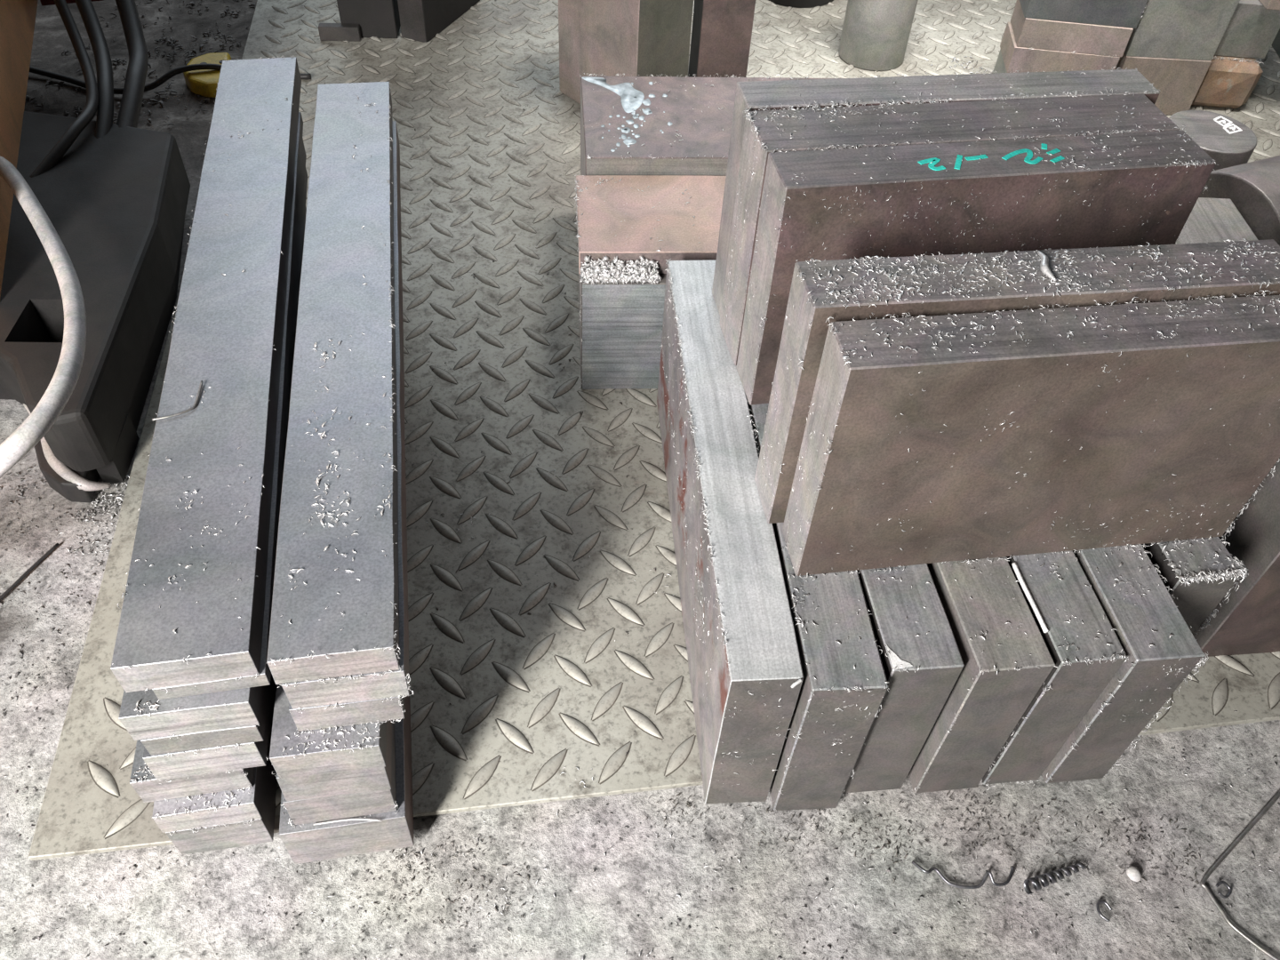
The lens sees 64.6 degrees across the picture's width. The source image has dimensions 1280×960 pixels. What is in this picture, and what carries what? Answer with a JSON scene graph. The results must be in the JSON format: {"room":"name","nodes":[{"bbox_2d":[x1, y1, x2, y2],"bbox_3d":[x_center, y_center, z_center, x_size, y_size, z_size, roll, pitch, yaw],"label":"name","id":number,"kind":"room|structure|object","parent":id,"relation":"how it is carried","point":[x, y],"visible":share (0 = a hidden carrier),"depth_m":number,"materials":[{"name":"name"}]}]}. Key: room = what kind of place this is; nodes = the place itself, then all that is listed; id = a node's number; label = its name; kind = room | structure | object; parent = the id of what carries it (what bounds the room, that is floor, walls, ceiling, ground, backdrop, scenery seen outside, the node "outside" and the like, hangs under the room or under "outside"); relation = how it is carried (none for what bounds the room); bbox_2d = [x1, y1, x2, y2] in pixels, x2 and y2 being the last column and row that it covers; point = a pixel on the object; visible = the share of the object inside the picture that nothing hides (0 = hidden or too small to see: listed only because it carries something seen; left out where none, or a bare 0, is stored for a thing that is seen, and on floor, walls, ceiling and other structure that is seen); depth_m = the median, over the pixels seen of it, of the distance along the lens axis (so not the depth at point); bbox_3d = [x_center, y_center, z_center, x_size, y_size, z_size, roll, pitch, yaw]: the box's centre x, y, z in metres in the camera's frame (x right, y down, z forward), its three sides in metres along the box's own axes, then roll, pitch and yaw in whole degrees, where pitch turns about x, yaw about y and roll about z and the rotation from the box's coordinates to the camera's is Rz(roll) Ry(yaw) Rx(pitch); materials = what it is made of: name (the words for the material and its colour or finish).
{"room":"metal workshop","nodes":[
{"label":"metal workshop","id":0,"kind":"room"},
{"bbox_2d":[0,0,1279,959],"bbox_3d":[0.419,-0.679,2.016,5.950,0.004,4.560,4,48,0],"label":"floor","id":1,"kind":"structure","parent":0,"point":[613,896],"depth_m":1.02,"materials":[{"name":"concrete"}]},
{"bbox_2d":[0,543,59,600],"bbox_3d":[-0.747,0.125,1.206,0.006,0.005,0.141,20,50,15],"label":"stick","id":2,"kind":"object","parent":1,"relation":"on","point":[56,545],"visible":1,"depth_m":1.22,"materials":[{"name":"black metal"}]},
{"bbox_2d":[0,156,86,478],"bbox_3d":[-0.795,-0.176,1.284,0.383,0.284,0.757,0,48,-3],"label":"cable","id":3,"kind":"object","parent":1,"relation":"on","point":[63,382],"visible":1,"depth_m":1.11,"materials":[{"name":"white plastic"}]},
{"bbox_2d":[0,439,127,700],"bbox_3d":[-0.760,0.092,1.243,0.238,0.008,0.407,0,48,-4],"label":"debris","id":4,"kind":"object","parent":1,"relation":"on","point":[20,494],"visible":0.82,"depth_m":1.27,"materials":[{"name":"grey metal"}]},
{"bbox_2d":[57,474,129,567],"bbox_3d":[-0.690,0.047,1.287,0.072,0.007,0.157,4,48,0],"label":"chip","id":5,"kind":"object","parent":1,"relation":"on","point":[127,476],"visible":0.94,"depth_m":1.29,"materials":[{"name":"metal"}]},
{"bbox_2d":[0,0,190,502],"bbox_3d":[-1.305,-0.553,1.376,1.172,0.620,1.292,-12,49,-13],"label":"machine","id":6,"kind":"object","parent":1,"relation":"on","point":[116,202],"visible":0.8,"depth_m":1.43,"materials":[{"name":"metal"}]},
{"bbox_2d":[29,0,98,177],"bbox_3d":[-0.954,-0.739,1.623,0.104,0.295,0.518,-10,49,-12],"label":"hose","id":7,"kind":"object","parent":6,"relation":"on","point":[83,120],"visible":0.97,"depth_m":1.65,"materials":[{"name":"rubber"}]},
{"bbox_2d":[74,0,113,138],"bbox_3d":[-0.993,-0.873,1.679,0.102,0.405,0.616,-24,53,-23],"label":"hose","id":8,"kind":"object","parent":6,"relation":"on","point":[105,81],"visible":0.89,"depth_m":1.70,"materials":[{"name":"rubber"}]},
{"bbox_2d":[115,0,148,127],"bbox_3d":[-0.939,-0.881,1.721,0.108,0.375,0.605,-19,51,-19],"label":"hose","id":9,"kind":"object","parent":6,"relation":"on","point":[129,113],"visible":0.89,"depth_m":1.73,"materials":[{"name":"rubber"}]},
{"bbox_2d":[27,289,180,860],"bbox_3d":[-0.591,0.034,1.295,0.136,0.008,0.906,-4,48,-7],"label":"plate","id":10,"kind":"object","parent":1,"relation":"on","point":[89,805],"depth_m":1.06,"materials":[{"name":"metal"}]},
{"bbox_2d":[165,678,277,855],"bbox_3d":[-0.487,0.005,1.285,0.088,0.053,0.931,-6,48,-9],"label":"bar","id":11,"kind":"object","parent":10,"relation":"on","point":[260,830],"visible":0.1,"depth_m":0.99,"materials":[{"name":"grey metal"}]},
{"bbox_2d":[151,679,272,836],"bbox_3d":[-0.485,-0.023,1.252,0.091,0.044,0.935,-6,48,-9],"label":"bar","id":12,"kind":"object","parent":11,"relation":"on","point":[171,818],"visible":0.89,"depth_m":0.94,"materials":[{"name":"grey metal"}]},
{"bbox_2d":[129,740,254,802],"bbox_3d":[-0.489,-0.054,1.232,0.100,0.046,0.925,-6,48,-9],"label":"bar","id":13,"kind":"object","parent":12,"relation":"on","point":[148,791],"visible":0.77,"depth_m":0.93,"materials":[{"name":"grey metal"}]},
{"bbox_2d":[141,208,306,783],"bbox_3d":[-0.465,-0.077,1.196,0.095,0.047,0.903,-6,48,-9],"label":"bar","id":14,"kind":"object","parent":13,"relation":"on","point":[209,760],"visible":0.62,"depth_m":0.90,"materials":[{"name":"grey metal"}]},
{"bbox_2d":[140,167,308,757],"bbox_3d":[-0.458,-0.112,1.181,0.096,0.031,0.935,-6,48,-9],"label":"bar","id":15,"kind":"object","parent":14,"relation":"on","point":[246,734],"visible":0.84,"depth_m":0.88,"materials":[{"name":"grey metal"}]},
{"bbox_2d":[119,136,306,741],"bbox_3d":[-0.458,-0.140,1.159,0.104,0.045,0.944,-6,48,-9],"label":"bar","id":16,"kind":"object","parent":15,"relation":"on","point":[240,708],"visible":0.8,"depth_m":0.85,"materials":[{"name":"grey metal"}]},
{"bbox_2d":[152,112,303,700],"bbox_3d":[-0.446,-0.175,1.153,0.090,0.018,0.950,-6,48,-9],"label":"bar","id":17,"kind":"object","parent":16,"relation":"on","point":[264,678],"visible":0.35,"depth_m":0.98,"materials":[{"name":"grey metal"}]},
{"bbox_2d":[111,56,301,693],"bbox_3d":[-0.464,-0.226,1.162,0.112,0.044,1.054,-6,48,-9],"label":"bar","id":18,"kind":"object","parent":17,"relation":"on","point":[237,356],"visible":1,"depth_m":0.99,"materials":[{"name":"grey metal"}]},
{"bbox_2d":[152,380,203,420],"bbox_3d":[-0.448,-0.075,0.997,0.022,0.004,0.066,24,51,18],"label":"wire","id":19,"kind":"object","parent":18,"relation":"on","point":[202,381],"visible":1,"depth_m":0.99,"materials":[{"name":"grey metal"}]},
{"bbox_2d":[134,97,287,633],"bbox_3d":[-0.462,-0.238,1.148,0.095,0.006,1.000,-6,48,-9],"label":"chip","id":20,"kind":"object","parent":18,"relation":"on","point":[196,491],"visible":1,"depth_m":0.91,"materials":[{"name":"metal"}]},
{"bbox_2d":[130,700,380,815],"bbox_3d":[-0.340,0.247,0.888,0.232,0.154,0.035,1,48,-2],"label":"chip","id":21,"kind":"object","parent":12,"relation":"on","point":[155,705],"visible":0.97,"depth_m":0.87,"materials":[{"name":"metal"}]},
{"bbox_2d":[279,678,415,863],"bbox_3d":[-0.361,0.007,1.281,0.117,0.068,0.931,-6,48,-9],"label":"bar","id":22,"kind":"object","parent":10,"relation":"on","point":[308,843],"visible":0.16,"depth_m":0.98,"materials":[{"name":"grey metal"}]},
{"bbox_2d":[280,720,398,827],"bbox_3d":[-0.358,-0.036,1.242,0.102,0.052,0.934,-6,48,-9],"label":"bar","id":23,"kind":"object","parent":22,"relation":"on","point":[348,805],"visible":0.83,"depth_m":0.94,"materials":[{"name":"grey metal"}]},
{"bbox_2d":[275,720,391,801],"bbox_3d":[-0.340,-0.060,1.199,0.094,0.046,0.901,-5,48,-8],"label":"bar","id":24,"kind":"object","parent":23,"relation":"on","point":[303,788],"visible":0.13,"depth_m":0.90,"materials":[{"name":"grey metal"}]},
{"bbox_2d":[266,684,385,778],"bbox_3d":[-0.340,-0.099,1.175,0.095,0.042,0.934,-5,48,-8],"label":"bar","id":25,"kind":"object","parent":24,"relation":"on","point":[316,761],"visible":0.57,"depth_m":0.87,"materials":[{"name":"grey metal"}]},
{"bbox_2d":[288,696,405,736],"bbox_3d":[-0.324,-0.134,1.164,0.095,0.042,0.925,-5,48,-8],"label":"bar","id":26,"kind":"object","parent":25,"relation":"on","point":[316,717],"visible":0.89,"depth_m":0.86,"materials":[{"name":"grey metal"}]},
{"bbox_2d":[281,120,413,712],"bbox_3d":[-0.313,-0.153,1.131,0.102,0.043,0.906,-5,48,-8],"label":"bar","id":27,"kind":"object","parent":26,"relation":"on","point":[311,693],"visible":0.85,"depth_m":0.88,"materials":[{"name":"grey metal"}]},
{"bbox_2d":[266,81,402,687],"bbox_3d":[-0.320,-0.197,1.117,0.103,0.046,0.950,-6,48,-8],"label":"bar","id":28,"kind":"object","parent":27,"relation":"on","point":[334,303],"visible":1,"depth_m":0.97,"materials":[{"name":"grey metal"}]},
{"bbox_2d":[281,91,391,637],"bbox_3d":[-0.319,-0.207,1.103,0.094,0.007,0.896,-5,48,-8],"label":"chip","id":29,"kind":"object","parent":28,"relation":"on","point":[316,343],"visible":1,"depth_m":0.91,"materials":[{"name":"metal"}]},
{"bbox_2d":[313,818,382,825],"bbox_3d":[-0.274,0.320,0.950,0.063,0.002,0.004,-2,48,-5],"label":"long sliver","id":30,"kind":"object","parent":22,"relation":"on","point":[345,820],"visible":1,"depth_m":0.95,"materials":[{"name":"metal"}]},
{"bbox_2d":[24,0,255,125],"bbox_3d":[-1.001,-0.951,2.177,0.453,0.014,0.764,4,48,0],"label":"debris","id":31,"kind":"object","parent":1,"relation":"on","point":[117,60],"visible":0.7,"depth_m":2.12,"materials":[{"name":"black metal"}]},
{"bbox_2d":[29,63,311,94],"bbox_3d":[-0.960,-0.804,2.016,0.583,0.044,0.091,2,48,-2],"label":"cable","id":32,"kind":"object","parent":1,"relation":"on","point":[172,73],"visible":0.52,"depth_m":2.01,"materials":[{"name":"rubber"}]},
{"bbox_2d":[183,52,231,97],"bbox_3d":[-0.875,-0.820,2.044,0.089,0.030,0.142,-7,49,-10],"label":"connector","id":33,"kind":"object","parent":1,"relation":"on","point":[204,83],"visible":0.6,"depth_m":2.01,"materials":[{"name":"yellow plastic"}]},
{"bbox_2d":[372,824,550,940],"bbox_3d":[-0.175,0.395,1.000,0.182,0.005,0.115,4,48,0],"label":"debris","id":34,"kind":"object","parent":1,"relation":"on","point":[415,853],"visible":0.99,"depth_m":1.00,"materials":[{"name":"grey metal"}]},
{"bbox_2d":[241,0,703,816],"bbox_3d":[-0.379,-0.383,1.687,0.712,0.008,1.982,-4,48,-7],"label":"plate","id":35,"kind":"object","parent":1,"relation":"on","point":[532,683],"depth_m":1.37,"materials":[{"name":"metal"}]},
{"bbox_2d":[318,23,361,41],"bbox_3d":[-0.644,-0.962,2.174,0.085,0.030,0.022,-1,48,-4],"label":"block","id":36,"kind":"object","parent":35,"relation":"on","point":[327,31],"visible":1,"depth_m":2.17,"materials":[{"name":"grey metal"}]},
{"bbox_2d":[336,0,400,38],"bbox_3d":[-0.581,-1.119,2.138,0.117,0.300,0.160,0,48,-3],"label":"block","id":37,"kind":"object","parent":35,"relation":"on","point":[380,19],"visible":0.77,"depth_m":2.16,"materials":[{"name":"metal"}]},
{"bbox_2d":[397,0,479,42],"bbox_3d":[-0.437,-1.138,2.164,0.063,0.300,0.251,18,49,13],"label":"block","id":38,"kind":"object","parent":35,"relation":"on","point":[421,20],"visible":1,"depth_m":2.18,"materials":[{"name":"metal"}]},
{"bbox_2d":[105,0,973,765],"bbox_3d":[0.201,-0.369,1.702,1.444,0.006,1.941,4,48,0],"label":"debris","id":39,"kind":"object","parent":35,"relation":"on","point":[654,569],"visible":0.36,"depth_m":1.50,"materials":[{"name":"grey metal"}]},
{"bbox_2d":[577,272,666,389],"bbox_3d":[0.041,-0.267,1.472,0.265,0.188,0.199,-1,48,-4],"label":"block","id":40,"kind":"object","parent":35,"relation":"on","point":[620,324],"visible":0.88,"depth_m":1.40,"materials":[{"name":"grey metal"}]},
{"bbox_2d":[579,255,661,286],"bbox_3d":[-0.025,-0.274,1.328,0.109,0.039,0.025,-2,48,-5],"label":"heap","id":41,"kind":"object","parent":40,"relation":"on","point":[592,272],"visible":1,"depth_m":1.33,"materials":[{"name":"metal"}]},
{"bbox_2d":[574,175,726,273],"bbox_3d":[0.047,-0.357,1.397,0.275,0.041,0.188,-1,48,-4],"label":"block","id":42,"kind":"object","parent":40,"relation":"on","point":[601,232],"visible":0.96,"depth_m":1.37,"materials":[{"name":"brown metal"}]},
{"bbox_2d":[580,76,808,251],"bbox_3d":[0.150,-0.471,1.469,0.472,0.030,0.467,4,48,0],"label":"chip","id":43,"kind":"object","parent":42,"relation":"on","point":[768,76],"visible":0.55,"depth_m":1.44,"materials":[{"name":"metal"}]},
{"bbox_2d":[558,0,693,103],"bbox_3d":[-0.025,-0.914,1.874,0.140,0.460,0.236,-32,57,-28],"label":"bar","id":44,"kind":"object","parent":35,"relation":"on","point":[604,37],"visible":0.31,"depth_m":1.88,"materials":[{"name":"metal"}]},
{"bbox_2d":[688,0,755,77],"bbox_3d":[0.166,-0.962,1.929,0.101,0.460,0.121,-2,48,-5],"label":"bar","id":45,"kind":"object","parent":35,"relation":"on","point":[722,29],"visible":0.68,"depth_m":1.96,"materials":[{"name":"metal"}]},
{"bbox_2d":[579,72,879,175],"bbox_3d":[0.218,-0.469,1.621,0.623,0.255,0.254,-1,48,-5],"label":"block","id":46,"kind":"object","parent":35,"relation":"on","point":[705,138],"visible":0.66,"depth_m":1.49,"materials":[{"name":"grey metal"}]},
{"bbox_2d":[581,76,672,151],"bbox_3d":[-0.010,-0.556,1.521,0.122,0.001,0.227,-7,48,-9],"label":"coolant spill","id":47,"kind":"object","parent":46,"relation":"on","point":[632,99],"visible":1,"depth_m":1.54,"materials":[{"name":"white liquid"}]},
{"bbox_2d":[656,258,803,804],"bbox_3d":[0.084,0.026,1.165,0.077,0.250,0.617,-1,48,-5],"label":"bar","id":48,"kind":"object","parent":35,"relation":"on","point":[744,662],"visible":0.84,"depth_m":1.02,"materials":[{"name":"grey metal"}]},
{"bbox_2d":[790,678,802,687],"bbox_3d":[0.135,0.175,0.874,0.010,0.009,0.004,-15,50,-17],"label":"white sliver","id":49,"kind":"object","parent":48,"relation":"on","point":[798,681],"visible":1,"depth_m":0.87,"materials":[{"name":"metal"}]},
{"bbox_2d":[768,0,833,7],"bbox_3d":[0.380,-1.248,2.406,0.210,0.160,0.210,4,48,0],"label":"bar","id":50,"kind":"object","parent":35,"relation":"on","point":[787,3],"visible":1,"depth_m":2.39,"materials":[{"name":"metal"}]},
{"bbox_2d":[746,398,888,811],"bbox_3d":[0.155,0.039,1.160,0.075,0.247,0.606,-1,48,-5],"label":"slab","id":51,"kind":"object","parent":35,"relation":"on","point":[830,724],"visible":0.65,"depth_m":0.93,"materials":[{"name":"grey metal"}]},
{"bbox_2d":[712,65,1159,314],"bbox_3d":[0.318,-0.321,1.150,0.447,0.273,0.063,-5,48,-8],"label":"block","id":52,"kind":"object","parent":51,"relation":"on","point":[779,94],"visible":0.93,"depth_m":1.05,"materials":[{"name":"grey metal"}]},
{"bbox_2d":[719,93,1179,365],"bbox_3d":[0.314,-0.272,1.105,0.439,0.273,0.083,-6,48,-8],"label":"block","id":53,"kind":"object","parent":51,"relation":"on","point":[762,137],"visible":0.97,"depth_m":1.01,"materials":[{"name":"grey metal"}]},
{"bbox_2d":[751,68,1177,138],"bbox_3d":[0.329,-0.381,1.028,0.452,0.005,0.124,-5,48,-8],"label":"chip","id":54,"kind":"object","parent":53,"relation":"on","point":[796,116],"visible":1,"depth_m":1.01,"materials":[{"name":"metal"}]},
{"bbox_2d":[736,125,1215,405],"bbox_3d":[0.331,-0.217,1.056,0.440,0.273,0.073,-6,48,-9],"label":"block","id":55,"kind":"object","parent":51,"relation":"on","point":[1013,199],"visible":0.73,"depth_m":0.97,"materials":[{"name":"brown metal"}]},
{"bbox_2d":[785,128,1215,183],"bbox_3d":[0.342,-0.307,0.960,0.422,0.005,0.064,-6,48,-9],"label":"chip","id":56,"kind":"object","parent":55,"relation":"on","point":[1180,135],"visible":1,"depth_m":0.97,"materials":[{"name":"metal"}]},
{"bbox_2d":[781,538,1235,687],"bbox_3d":[0.361,0.102,0.953,0.454,0.007,0.161,-6,48,-9],"label":"chip","id":57,"kind":"object","parent":51,"relation":"on","point":[1190,544],"visible":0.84,"depth_m":0.95,"materials":[{"name":"metal"}]},
{"bbox_2d":[754,240,1279,523],"bbox_3d":[0.339,-0.085,0.937,0.437,0.272,0.066,-4,48,-7],"label":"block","id":58,"kind":"object","parent":51,"relation":"on","point":[805,328],"visible":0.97,"depth_m":0.84,"materials":[{"name":"grey metal"}]},
{"bbox_2d":[805,238,1279,303],"bbox_3d":[0.346,-0.175,0.842,0.419,0.006,0.062,-4,48,-7],"label":"chip","id":59,"kind":"object","parent":58,"relation":"on","point":[936,268],"visible":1,"depth_m":0.83,"materials":[{"name":"metal"}]},
{"bbox_2d":[1037,250,1056,281],"bbox_3d":[0.337,-0.179,0.840,0.010,0.007,0.042,4,48,0],"label":"swarf curl","id":60,"kind":"object","parent":58,"relation":"on","point":[1044,268],"visible":1,"depth_m":0.83,"materials":[{"name":"silver metal"}]},
{"bbox_2d":[782,290,1279,577],"bbox_3d":[0.363,-0.033,0.901,0.447,0.271,0.068,-5,48,-7],"label":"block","id":61,"kind":"object","parent":51,"relation":"on","point":[1093,440],"visible":1,"depth_m":0.85,"materials":[{"name":"brown metal"}]},
{"bbox_2d":[839,292,1279,359],"bbox_3d":[0.368,-0.125,0.808,0.440,0.006,0.052,-5,48,-8],"label":"chip","id":62,"kind":"object","parent":61,"relation":"on","point":[1264,293],"visible":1,"depth_m":0.80,"materials":[{"name":"metal"}]},
{"bbox_2d":[411,57,1238,787],"bbox_3d":[0.294,-0.366,1.705,1.244,0.006,1.945,4,48,0],"label":"chip","id":63,"kind":"object","parent":35,"relation":"on","point":[919,58],"visible":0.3,"depth_m":1.30,"materials":[{"name":"metal"}]},
{"bbox_2d":[838,0,918,71],"bbox_3d":[0.518,-1.059,2.106,0.144,0.360,0.144,4,48,0],"label":"bar","id":64,"kind":"object","parent":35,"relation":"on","point":[875,36],"visible":1,"depth_m":2.15,"materials":[{"name":"grey metal"}]},
{"bbox_2d":[842,564,964,792],"bbox_3d":[0.217,0.033,1.169,0.072,0.247,0.584,-3,48,-6],"label":"slab","id":65,"kind":"object","parent":35,"relation":"on","point":[918,690],"visible":0.33,"depth_m":0.94,"materials":[{"name":"grey metal"}]},
{"bbox_2d":[947,56,982,74],"bbox_3d":[0.699,-0.844,2.164,0.098,0.011,0.275,4,48,0],"label":"chip","id":66,"kind":"object","parent":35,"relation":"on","point":[954,58],"visible":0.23,"depth_m":2.23,"materials":[{"name":"metal"}]},
{"bbox_2d":[908,556,1057,792],"bbox_3d":[0.296,0.038,1.170,0.078,0.246,0.574,-3,48,-6],"label":"slab","id":67,"kind":"object","parent":35,"relation":"on","point":[983,708],"visible":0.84,"depth_m":0.95,"materials":[{"name":"grey metal"}]},
{"bbox_2d":[1011,562,1048,632],"bbox_3d":[0.363,0.109,0.944,0.004,0.004,0.078,-4,48,-7],"label":"white sliver","id":68,"kind":"object","parent":67,"relation":"on","point":[1036,612],"visible":1,"depth_m":0.94,"materials":[{"name":"paint"}]},
{"bbox_2d":[992,48,1008,73],"bbox_3d":[0.851,-0.829,2.109,0.206,0.074,0.121,7,48,3],"label":"block","id":69,"kind":"object","parent":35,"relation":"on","point":[999,68],"visible":0.08,"depth_m":2.12,"materials":[{"name":"grey metal"}]},
{"bbox_2d":[1000,21,1119,72],"bbox_3d":[0.852,-0.874,2.061,0.207,0.056,0.124,7,48,3],"label":"block","id":70,"kind":"object","parent":69,"relation":"on","point":[1015,58],"visible":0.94,"depth_m":2.02,"materials":[{"name":"metal"}]},
{"bbox_2d":[1010,0,1133,56],"bbox_3d":[0.860,-0.910,2.025,0.205,0.056,0.120,7,48,3],"label":"block","id":71,"kind":"object","parent":70,"relation":"on","point":[1028,32],"visible":0.75,"depth_m":1.99,"materials":[{"name":"metal"}]},
{"bbox_2d":[1019,0,1149,28],"bbox_3d":[0.866,-0.955,1.976,0.220,0.078,0.124,7,48,3],"label":"block","id":72,"kind":"object","parent":71,"relation":"on","point":[1125,13],"visible":1,"depth_m":1.95,"materials":[{"name":"metal"}]},
{"bbox_2d":[981,550,1128,790],"bbox_3d":[0.367,0.038,1.177,0.067,0.251,0.565,-3,48,-6],"label":"slab","id":73,"kind":"object","parent":35,"relation":"on","point":[1070,689],"visible":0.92,"depth_m":0.95,"materials":[{"name":"grey metal"}]},
{"bbox_2d":[1041,544,1207,783],"bbox_3d":[0.442,0.035,1.179,0.080,0.248,0.568,-3,48,-6],"label":"slab","id":74,"kind":"object","parent":35,"relation":"on","point":[1144,683],"visible":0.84,"depth_m":0.96,"materials":[{"name":"grey metal"}]},
{"bbox_2d":[1115,52,1211,114],"bbox_3d":[1.061,-0.914,2.170,0.173,0.116,0.300,3,48,-1],"label":"block","id":75,"kind":"object","parent":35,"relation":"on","point":[1179,81],"visible":0.23,"depth_m":2.05,"materials":[{"name":"brown metal"}]},
{"bbox_2d":[1124,0,1239,60],"bbox_3d":[1.067,-1.003,2.076,0.173,0.143,0.301,3,48,-1],"label":"block","id":76,"kind":"object","parent":75,"relation":"on","point":[1186,29],"visible":0.72,"depth_m":1.99,"materials":[{"name":"grey metal"}]},
{"bbox_2d":[1141,536,1248,639],"bbox_3d":[0.513,0.006,1.211,0.081,0.252,0.468,-4,48,-7],"label":"slab","id":77,"kind":"object","parent":35,"relation":"on","point":[1198,595],"visible":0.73,"depth_m":0.99,"materials":[{"name":"grey metal"}]},
{"bbox_2d":[1168,110,1257,170],"bbox_3d":[0.936,-0.507,1.735,0.141,0.200,0.141,4,48,0],"label":"bar","id":78,"kind":"object","parent":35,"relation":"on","point":[1228,141],"visible":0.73,"depth_m":1.65,"materials":[{"name":"grey metal"}]},
{"bbox_2d":[1174,197,1257,244],"bbox_3d":[0.739,-0.175,1.392,0.186,0.242,0.401,2,48,-1],"label":"block","id":79,"kind":"object","parent":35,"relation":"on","point":[1211,220],"visible":0.09,"depth_m":1.39,"materials":[{"name":"grey metal"}]},
{"bbox_2d":[1191,55,1263,109],"bbox_3d":[1.222,-0.873,2.151,0.129,0.103,0.160,6,48,2],"label":"block","id":80,"kind":"object","parent":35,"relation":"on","point":[1228,82],"visible":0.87,"depth_m":2.09,"materials":[{"name":"brown metal"}]},
{"bbox_2d":[1214,0,1279,58],"bbox_3d":[1.234,-1.000,2.133,0.129,0.106,0.251,4,48,1],"label":"block","id":81,"kind":"object","parent":80,"relation":"on","point":[1252,29],"visible":0.4,"depth_m":2.05,"materials":[{"name":"grey metal"}]},
{"bbox_2d":[1259,0,1279,9],"bbox_3d":[1.322,-1.031,2.056,0.160,0.054,0.251,4,48,1],"label":"block","id":82,"kind":"object","parent":81,"relation":"on","point":[1270,4],"visible":1,"depth_m":1.99,"materials":[{"name":"metal"}]},
{"bbox_2d":[1192,457,1279,656],"bbox_3d":[0.754,0.023,1.133,0.201,0.360,0.171,-3,48,-6],"label":"block","id":83,"kind":"object","parent":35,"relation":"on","point":[1249,622],"visible":0.34,"depth_m":1.11,"materials":[{"name":"metal"}]},
{"bbox_2d":[1199,155,1279,245],"bbox_3d":[1.149,-0.422,1.635,0.600,0.250,0.250,-16,51,-17],"label":"bar","id":84,"kind":"object","parent":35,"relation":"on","point":[1253,188],"visible":0.2,"depth_m":1.47,"materials":[{"name":"grey metal"}]},
{"bbox_2d":[1271,28,1279,57],"bbox_3d":[1.710,-1.007,2.087,0.501,0.420,0.601,7,48,3],"label":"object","id":85,"kind":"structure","parent":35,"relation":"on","point":[1276,44],"depth_m":2.34,"materials":[{"name":"grey metal"}]},
{"bbox_2d":[0,658,1279,959],"bbox_3d":[-0.025,0.384,1.018,1.602,0.006,0.420,4,48,0],"label":"chip","id":86,"kind":"object","parent":1,"relation":"on","point":[739,860],"visible":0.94,"depth_m":1.01,"materials":[{"name":"metal"}]},
{"bbox_2d":[0,582,1279,959],"bbox_3d":[-0.018,0.360,1.042,1.718,0.005,0.531,4,48,0],"label":"debris","id":87,"kind":"object","parent":1,"relation":"on","point":[56,630],"visible":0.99,"depth_m":1.01,"materials":[{"name":"grey metal"}]},
{"bbox_2d":[644,785,1218,913],"bbox_3d":[0.301,0.370,1.050,0.597,0.007,0.139,4,48,0],"label":"debris","id":88,"kind":"object","parent":1,"relation":"on","point":[688,804],"visible":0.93,"depth_m":1.05,"materials":[{"name":"grey metal"}]},
{"bbox_2d":[912,860,1015,888],"bbox_3d":[0.327,0.397,1.017,0.104,0.009,0.025,4,48,0],"label":"swarf curl","id":89,"kind":"object","parent":1,"relation":"on","point":[915,863],"visible":1,"depth_m":1.01,"materials":[{"name":"silver metal"}]},
{"bbox_2d":[1024,862,1087,895],"bbox_3d":[0.418,0.398,1.018,0.074,0.014,0.014,-14,50,-15],"label":"coil","id":90,"kind":"object","parent":1,"relation":"on","point":[1036,884],"visible":1,"depth_m":1.01,"materials":[{"name":"silver metal"}]},
{"bbox_2d":[1096,900,1111,921],"bbox_3d":[0.458,0.425,1.000,0.015,0.004,0.019,24,51,18],"label":"swarf curl","id":91,"kind":"object","parent":1,"relation":"on","point":[1098,903],"visible":1,"depth_m":1.00,"materials":[{"name":"silver metal"}]},
{"bbox_2d":[1126,866,1141,881],"bbox_3d":[0.500,0.399,1.026,0.014,0.011,0.015,-9,49,-12],"label":"pebble","id":92,"kind":"object","parent":1,"relation":"on","point":[1133,873],"visible":1,"depth_m":1.02,"materials":[{"name":"white stone"}]},
{"bbox_2d":[1215,880,1231,898],"bbox_3d":[0.587,0.412,1.018,0.016,0.006,0.017,4,48,0],"label":"swarf curl","id":93,"kind":"object","parent":1,"relation":"on","point":[1220,883],"visible":1,"depth_m":1.02,"materials":[{"name":"silver metal"}]},
{"bbox_2d":[1200,790,1279,959],"bbox_3d":[0.715,0.340,1.095,0.194,0.004,0.426,19,50,14],"label":"wire","id":94,"kind":"object","parent":1,"relation":"on","point":[1276,796],"visible":1,"depth_m":1.03,"materials":[{"name":"grey metal"}]}
]}

